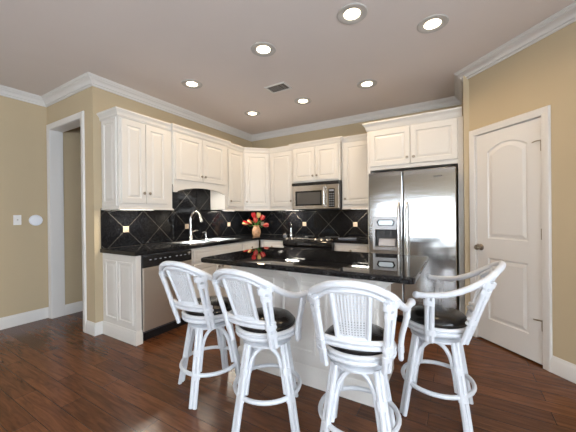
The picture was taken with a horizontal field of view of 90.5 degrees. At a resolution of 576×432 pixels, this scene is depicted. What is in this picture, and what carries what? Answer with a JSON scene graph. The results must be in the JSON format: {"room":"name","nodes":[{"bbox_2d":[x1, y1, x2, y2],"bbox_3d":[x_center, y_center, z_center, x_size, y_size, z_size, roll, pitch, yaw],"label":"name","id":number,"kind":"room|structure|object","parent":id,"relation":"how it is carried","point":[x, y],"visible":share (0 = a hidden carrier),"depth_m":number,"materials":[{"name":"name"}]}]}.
{"room":"kitchen","nodes":[
{"label":"kitchen","id":0,"kind":"room"},
{"bbox_2d":[0,95,48,317],"bbox_3d":[-4.320,-0.073,1.528,0.120,2.740,5.121,-1,0,31],"label":"wall","id":1,"kind":"structure","parent":0,"point":[23,142],"depth_m":3.39,"materials":[{"name":"beige paint"}]},
{"bbox_2d":[13,215,20,224],"bbox_3d":[-3.168,0.048,3.343,0.016,0.116,0.072,-1,0,31],"label":"light switch","id":2,"kind":"object","parent":1,"relation":"attached to","point":[16,218],"visible":1,"depth_m":3.34,"materials":[{"name":"white plastic"}]},
{"bbox_2d":[0,307,48,329],"bbox_3d":[-4.236,1.230,1.502,0.030,0.132,4.861,-1,0,31],"label":"baseboard","id":3,"kind":"structure","parent":1,"relation":"attached to","point":[43,313],"depth_m":3.38,"materials":[{"name":"white paint"}]},
{"bbox_2d":[29,215,42,225],"bbox_3d":[-3.076,0.052,3.486,0.029,0.132,0.132,-1,0,31],"label":"disc","id":4,"kind":"object","parent":1,"relation":"attached to","point":[35,220],"visible":1,"depth_m":3.47,"materials":[{"name":"white plastic"}]},
{"bbox_2d":[47,89,89,320],"bbox_3d":[-2.563,-0.097,3.394,1.006,2.740,0.120,-1,0,31],"label":"wall","id":5,"kind":"structure","parent":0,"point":[76,103],"depth_m":3.13,"materials":[{"name":"beige paint"}]},
{"bbox_2d":[46,111,86,332],"bbox_3d":[-2.576,0.065,3.399,0.917,2.416,0.148,-1,0,31],"label":"door frame","id":6,"kind":"structure","parent":5,"relation":"attached to","point":[54,131],"depth_m":3.56,"materials":[{"name":"white paint"}]},
{"bbox_2d":[63,127,82,304],"bbox_3d":[-2.320,-0.104,4.830,0.206,2.740,2.599,-1,0,31],"label":"wall","id":7,"kind":"structure","parent":0,"point":[71,138],"depth_m":3.76,"materials":[{"name":"beige paint"}]},
{"bbox_2d":[64,301,82,315],"bbox_3d":[-2.213,1.199,4.773,0.016,0.132,2.588,-1,0,31],"label":"baseboard","id":8,"kind":"structure","parent":7,"relation":"attached to","point":[75,307],"depth_m":3.74,"materials":[{"name":"white paint"}]},
{"bbox_2d":[87,86,250,322],"bbox_3d":[-1.418,-0.112,4.227,0.120,2.740,2.719,-1,0,31],"label":"wall","id":9,"kind":"structure","parent":0,"point":[98,100],"depth_m":3.07,"materials":[{"name":"beige paint"}]},
{"bbox_2d":[86,320,102,335],"bbox_3d":[-2.098,1.203,3.095,0.191,0.132,0.090,-1,0,31],"label":"baseboard","id":10,"kind":"structure","parent":9,"relation":"attached to","point":[92,328],"depth_m":3.05,"materials":[{"name":"white paint"}]},
{"bbox_2d":[97,106,173,209],"bbox_3d":[-1.704,-0.585,3.258,0.377,1.035,0.695,-1,0,31],"label":"upper cabinet","id":11,"kind":"object","parent":9,"relation":"attached to","point":[136,148],"visible":1,"depth_m":3.06,"materials":[{"name":"white paint"}]},
{"bbox_2d":[100,184,251,248],"bbox_3d":[-1.344,-0.044,4.221,0.012,0.773,2.654,-1,0,31],"label":"backsplash","id":12,"kind":"structure","parent":9,"relation":"attached to","point":[119,228],"depth_m":3.88,"materials":[{"name":"black tile"}]},
{"bbox_2d":[171,123,230,195],"bbox_3d":[-1.283,-0.703,3.943,0.407,0.812,1.026,-1,0,31],"label":"upper cabinet","id":13,"kind":"object","parent":9,"relation":"attached to","point":[199,159],"visible":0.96,"depth_m":3.77,"materials":[{"name":"white paint"}]},
{"bbox_2d":[210,143,244,210],"bbox_3d":[-0.952,-0.597,4.550,0.357,1.035,0.438,-1,0,31],"label":"upper cabinet","id":14,"kind":"object","parent":9,"relation":"attached to","point":[234,200],"visible":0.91,"depth_m":4.44,"materials":[{"name":"white paint"}]},
{"bbox_2d":[0,0,575,134],"bbox_3d":[-0.882,-1.528,1.110,6.646,0.100,7.920,-1,0,31],"label":"ceiling","id":15,"kind":"structure","parent":0,"point":[149,47],"depth_m":2.53,"materials":[{"name":"beige paint"}]},
{"bbox_2d":[181,79,201,88],"bbox_3d":[-1.078,-1.479,3.205,0.224,0.007,0.224,-1,0,31],"label":"recessed light","id":16,"kind":"object","parent":15,"relation":"in","point":[189,83],"visible":1,"depth_m":3.20,"materials":[{"name":"white glass"}]},
{"bbox_2d":[245,111,259,115],"bbox_3d":[-0.519,-1.487,4.148,0.224,0.007,0.224,-1,0,31],"label":"recessed light","id":17,"kind":"object","parent":15,"relation":"in","point":[248,113],"visible":1,"depth_m":4.13,"materials":[{"name":"white glass"}]},
{"bbox_2d":[251,42,275,56],"bbox_3d":[-0.219,-1.486,2.553,0.224,0.007,0.224,-1,0,31],"label":"recessed light","id":18,"kind":"object","parent":15,"relation":"in","point":[262,49],"visible":1,"depth_m":2.54,"materials":[{"name":"white glass"}]},
{"bbox_2d":[264,82,291,93],"bbox_3d":[-0.113,-1.489,3.321,0.270,0.008,0.190,-1,0,31],"label":"ceiling vent","id":19,"kind":"object","parent":15,"relation":"in","point":[279,87],"visible":1,"depth_m":3.32,"materials":[{"name":"grey metal"}]},
{"bbox_2d":[294,97,311,104],"bbox_3d":[0.195,-1.494,3.715,0.224,0.007,0.224,-1,0,31],"label":"recessed light","id":20,"kind":"object","parent":15,"relation":"in","point":[302,101],"visible":1,"depth_m":3.71,"materials":[{"name":"white glass"}]},
{"bbox_2d":[337,3,367,24],"bbox_3d":[0.474,-1.492,2.113,0.224,0.007,0.224,-1,0,31],"label":"recessed light","id":21,"kind":"object","parent":15,"relation":"in","point":[352,13],"visible":1,"depth_m":2.10,"materials":[{"name":"glass"}]},
{"bbox_2d":[357,79,376,88],"bbox_3d":[0.900,-1.500,3.250,0.224,0.007,0.224,-1,0,31],"label":"recessed light","id":22,"kind":"object","parent":15,"relation":"in","point":[369,83],"visible":1,"depth_m":3.25,"materials":[{"name":"white glass"}]},
{"bbox_2d":[417,14,448,33],"bbox_3d":[1.131,-1.499,2.234,0.224,0.007,0.224,-1,0,31],"label":"recessed light","id":23,"kind":"object","parent":15,"relation":"in","point":[433,23],"visible":1,"depth_m":2.22,"materials":[{"name":"white glass"}]},
{"bbox_2d":[0,311,575,431],"bbox_3d":[-0.852,1.312,1.118,6.646,0.100,7.920,-1,0,31],"label":"floor","id":24,"kind":"structure","parent":0,"point":[56,376],"depth_m":2.02,"materials":[{"name":"brown wood"}]},
{"bbox_2d":[103,253,142,345],"bbox_3d":[-1.727,0.828,2.954,0.624,0.875,0.071,-1,0,31],"label":"end panel","id":25,"kind":"object","parent":24,"relation":"on","point":[122,306],"visible":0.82,"depth_m":2.89,"materials":[{"name":"white paint"}]},
{"bbox_2d":[141,249,191,340],"bbox_3d":[-1.535,0.829,3.238,0.610,0.868,0.602,-1,0,31],"label":"dishwasher","id":26,"kind":"object","parent":24,"relation":"on","point":[158,318],"visible":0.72,"depth_m":2.96,"materials":[{"name":"grey metal"}]},
{"bbox_2d":[159,261,244,409],"bbox_3d":[-0.595,0.770,2.058,0.589,0.977,0.618,-1,0,26],"label":"bar stool","id":27,"kind":"object","parent":24,"relation":"on","point":[202,313],"visible":0.85,"depth_m":1.92,"materials":[{"name":"white paint"}]},
{"bbox_2d":[185,296,231,315],"bbox_3d":[-0.574,0.661,2.103,0.356,0.099,0.356,-1,0,26],"label":"seat cushion","id":28,"kind":"object","parent":27,"relation":"on","point":[216,310],"depth_m":1.99,"materials":[{"name":"black leather"}]},
{"bbox_2d":[190,242,240,297],"bbox_3d":[-1.147,0.819,3.904,0.657,0.875,0.915,-1,0,31],"label":"base cabinet","id":29,"kind":"object","parent":24,"relation":"on","point":[197,253],"visible":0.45,"depth_m":3.61,"materials":[{"name":"white paint"}]},
{"bbox_2d":[100,234,300,255],"bbox_3d":[-0.876,0.359,3.942,1.095,0.039,2.664,-1,0,31],"label":"countertop","id":30,"kind":"structure","parent":29,"relation":"on","point":[136,250],"depth_m":3.33,"materials":[{"name":"black stone"}]},
{"bbox_2d":[189,211,202,240],"bbox_3d":[-1.237,0.130,3.926,0.219,0.410,0.170,-1,0,16],"label":"faucet","id":31,"kind":"object","parent":30,"relation":"on","point":[193,212],"visible":1,"depth_m":3.88,"materials":[{"name":"silver metal"}]},
{"bbox_2d":[166,238,239,244],"bbox_3d":[-1.138,0.423,3.897,0.490,0.178,0.920,-1,0,31],"label":"sink","id":32,"kind":"object","parent":30,"relation":"in","point":[208,240],"visible":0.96,"depth_m":3.90,"materials":[{"name":"white metal"}]},
{"bbox_2d":[252,225,260,235],"bbox_3d":[-0.526,0.244,4.748,0.140,0.178,0.140,-1,0,31],"label":"vase","id":33,"kind":"object","parent":30,"relation":"on","point":[256,231],"visible":0.96,"depth_m":4.70,"materials":[{"name":"ceramic"}]},
{"bbox_2d":[289,223,292,236],"bbox_3d":[0.048,0.219,4.560,0.060,0.218,0.059,-1,0,31],"label":"pepper mill","id":34,"kind":"object","parent":30,"relation":"on","point":[290,225],"visible":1,"depth_m":4.54,"materials":[{"name":"silver metal"}]},
{"bbox_2d":[241,240,258,250],"bbox_3d":[-0.807,0.814,4.480,0.657,0.875,0.420,-1,0,31],"label":"base cabinet","id":35,"kind":"object","parent":24,"relation":"on","point":[253,244],"visible":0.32,"depth_m":4.30,"materials":[{"name":"white paint"}]},
{"bbox_2d":[212,268,309,431],"bbox_3d":[-0.159,0.767,1.769,0.589,0.977,0.614,-1,0,29],"label":"bar stool","id":36,"kind":"object","parent":24,"relation":"on","point":[270,327],"visible":0.99,"depth_m":1.65,"materials":[{"name":"white paint"}]},
{"bbox_2d":[239,307,294,332],"bbox_3d":[-0.134,0.657,1.815,0.356,0.099,0.356,-1,0,29],"label":"seat cushion","id":37,"kind":"object","parent":36,"relation":"on","point":[285,320],"depth_m":1.71,"materials":[{"name":"black leather"}]},
{"bbox_2d":[261,240,283,247],"bbox_3d":[-0.090,0.806,4.647,0.462,0.875,0.657,-1,0,31],"label":"base cabinet","id":38,"kind":"object","parent":24,"relation":"on","point":[264,243],"visible":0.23,"depth_m":4.39,"materials":[{"name":"white paint"}]},
{"bbox_2d":[231,266,393,406],"bbox_3d":[0.167,0.810,2.300,1.496,0.875,0.720,-1,0,31],"label":"kitchen island","id":39,"kind":"object","parent":24,"relation":"on","point":[313,373],"visible":0.27,"depth_m":2.10,"materials":[{"name":"paint"}]},
{"bbox_2d":[201,247,428,283],"bbox_3d":[0.205,0.352,2.321,1.630,0.038,0.918,-1,0,31],"label":"island countertop","id":40,"kind":"structure","parent":39,"relation":"on","point":[392,268],"depth_m":2.06,"materials":[{"name":"black stone"}]},
{"bbox_2d":[283,235,347,250],"bbox_3d":[0.419,0.775,4.290,0.766,0.928,0.728,-1,0,31],"label":"range","id":41,"kind":"object","parent":24,"relation":"on","point":[314,242],"visible":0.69,"depth_m":4.05,"materials":[{"name":"metal"}]},
{"bbox_2d":[288,235,347,239],"bbox_3d":[0.447,0.332,4.344,0.766,0.023,0.592,-1,0,31],"label":"cooktop","id":42,"kind":"object","parent":41,"relation":"in","point":[302,236],"depth_m":4.29,"materials":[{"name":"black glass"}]},
{"bbox_2d":[334,243,367,252],"bbox_3d":[0.984,0.796,4.013,0.476,0.875,0.657,-1,0,31],"label":"base cabinet","id":43,"kind":"object","parent":24,"relation":"on","point":[348,247],"visible":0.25,"depth_m":3.76,"materials":[{"name":"white paint"}]},
{"bbox_2d":[333,237,367,243],"bbox_3d":[0.983,0.339,4.021,0.478,0.039,0.637,-1,0,31],"label":"countertop","id":44,"kind":"structure","parent":43,"relation":"on","point":[360,240],"depth_m":3.78,"materials":[{"name":"black stone"}]},
{"bbox_2d":[338,238,356,239],"bbox_3d":[0.815,0.311,3.911,0.260,0.021,0.064,-1,0,1],"label":"spoon rest","id":45,"kind":"object","parent":44,"relation":"on","point":[338,238],"visible":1,"depth_m":3.88,"materials":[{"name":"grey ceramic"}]},
{"bbox_2d":[307,280,415,431],"bbox_3d":[0.370,0.761,1.470,0.586,0.979,0.578,-1,0,13],"label":"bar stool","id":46,"kind":"object","parent":24,"relation":"on","point":[363,348],"visible":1,"depth_m":1.35,"materials":[{"name":"white paint"}]},
{"bbox_2d":[325,321,383,355],"bbox_3d":[0.376,0.653,1.541,0.356,0.099,0.356,-1,0,20],"label":"seat cushion","id":47,"kind":"object","parent":46,"relation":"on","point":[377,334],"depth_m":1.43,"materials":[{"name":"black leather"}]},
{"bbox_2d":[368,166,456,321],"bbox_3d":[1.543,0.352,3.500,0.908,1.735,0.878,-1,0,31],"label":"refrigerator","id":48,"kind":"object","parent":24,"relation":"on","point":[412,212],"visible":0.7,"depth_m":3.14,"materials":[{"name":"grey metal"}]},
{"bbox_2d":[362,106,464,313],"bbox_3d":[1.586,0.034,3.611,1.078,2.390,0.722,-1,0,31],"label":"tall cabinet","id":49,"kind":"object","parent":24,"relation":"on","point":[428,143],"visible":0.85,"depth_m":3.26,"materials":[{"name":"white paint"}]},
{"bbox_2d":[400,260,505,431],"bbox_3d":[1.029,0.753,1.824,0.578,0.979,0.584,-1,0,26],"label":"bar stool","id":50,"kind":"object","parent":24,"relation":"on","point":[430,321],"visible":0.95,"depth_m":1.69,"materials":[{"name":"white paint"}]},
{"bbox_2d":[410,304,466,328],"bbox_3d":[0.959,0.646,1.846,0.356,0.099,0.356,0,0,34],"label":"seat cushion","id":51,"kind":"object","parent":50,"relation":"on","point":[445,317],"depth_m":1.75,"materials":[{"name":"black leather"}]},
{"bbox_2d":[251,105,461,309],"bbox_3d":[1.109,-0.139,4.383,6.566,2.740,0.120,-1,0,31],"label":"wall","id":52,"kind":"structure","parent":0,"point":[356,128],"depth_m":4.56,"materials":[{"name":"beige paint"}]},
{"bbox_2d":[243,147,269,210],"bbox_3d":[-0.565,-0.602,4.920,0.649,1.035,0.649,-1,0,31],"label":"upper cabinet","id":53,"kind":"object","parent":52,"relation":"attached to","point":[256,161],"visible":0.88,"depth_m":4.71,"materials":[{"name":"white paint"}]},
{"bbox_2d":[269,145,292,210],"bbox_3d":[-0.035,-0.607,4.775,0.468,1.035,0.357,-1,0,31],"label":"upper cabinet","id":54,"kind":"object","parent":52,"relation":"attached to","point":[281,158],"visible":0.84,"depth_m":4.65,"materials":[{"name":"white paint"}]},
{"bbox_2d":[252,209,367,236],"bbox_3d":[0.339,0.105,4.763,2.336,0.437,0.012,-1,0,31],"label":"backsplash","id":55,"kind":"structure","parent":52,"relation":"attached to","point":[345,222],"depth_m":4.67,"materials":[{"name":"black tile"}]},
{"bbox_2d":[289,136,342,183],"bbox_3d":[0.489,-0.823,4.432,0.869,0.612,0.412,-1,0,31],"label":"upper cabinet","id":56,"kind":"object","parent":52,"relation":"attached to","point":[320,160],"visible":0.93,"depth_m":4.25,"materials":[{"name":"white paint"}]},
{"bbox_2d":[292,180,342,209],"bbox_3d":[0.487,-0.303,4.410,0.765,0.412,0.454,-1,0,31],"label":"microwave","id":57,"kind":"object","parent":56,"relation":"attached to","point":[323,195],"visible":0.96,"depth_m":4.24,"materials":[{"name":"grey metal"}]},
{"bbox_2d":[341,133,367,208],"bbox_3d":[1.049,-0.617,4.135,0.462,1.035,0.357,-1,0,31],"label":"upper cabinet","id":58,"kind":"object","parent":52,"relation":"attached to","point":[354,147],"visible":0.78,"depth_m":4.03,"materials":[{"name":"white paint"}]},
{"bbox_2d":[462,75,469,314],"bbox_3d":[2.089,-0.146,3.284,0.120,2.740,0.777,-1,0,31],"label":"wall","id":59,"kind":"structure","parent":0,"point":[465,96],"depth_m":2.97,"materials":[{"name":"beige paint"}]},
{"bbox_2d":[469,21,575,364],"bbox_3d":[2.244,-0.143,1.791,0.120,2.740,2.574,-1,0,-14],"label":"wall","id":60,"kind":"structure","parent":0,"point":[541,74],"depth_m":2.21,"materials":[{"name":"beige paint"}]},
{"bbox_2d":[0,1,575,141],"bbox_3d":[-0.867,-1.431,1.056,6.326,0.094,7.600,-1,0,31],"label":"crown molding","id":61,"kind":"structure","parent":60,"relation":"attached to","point":[566,16],"depth_m":3.35,"materials":[{"name":"white paint"}]},
{"bbox_2d":[469,105,552,371],"bbox_3d":[2.007,0.178,2.603,0.182,2.098,0.732,-1,0,-14],"label":"door","id":62,"kind":"structure","parent":60,"relation":"in","point":[510,192],"depth_m":2.51,"materials":[{"name":"white paint"}]},
{"bbox_2d":[550,355,575,383],"bbox_3d":[1.479,1.177,-0.931,1.002,0.132,6.418,-1,0,19],"label":"baseboard","id":63,"kind":"structure","parent":60,"relation":"attached to","point":[562,368],"depth_m":2.16,"materials":[{"name":"white paint"}]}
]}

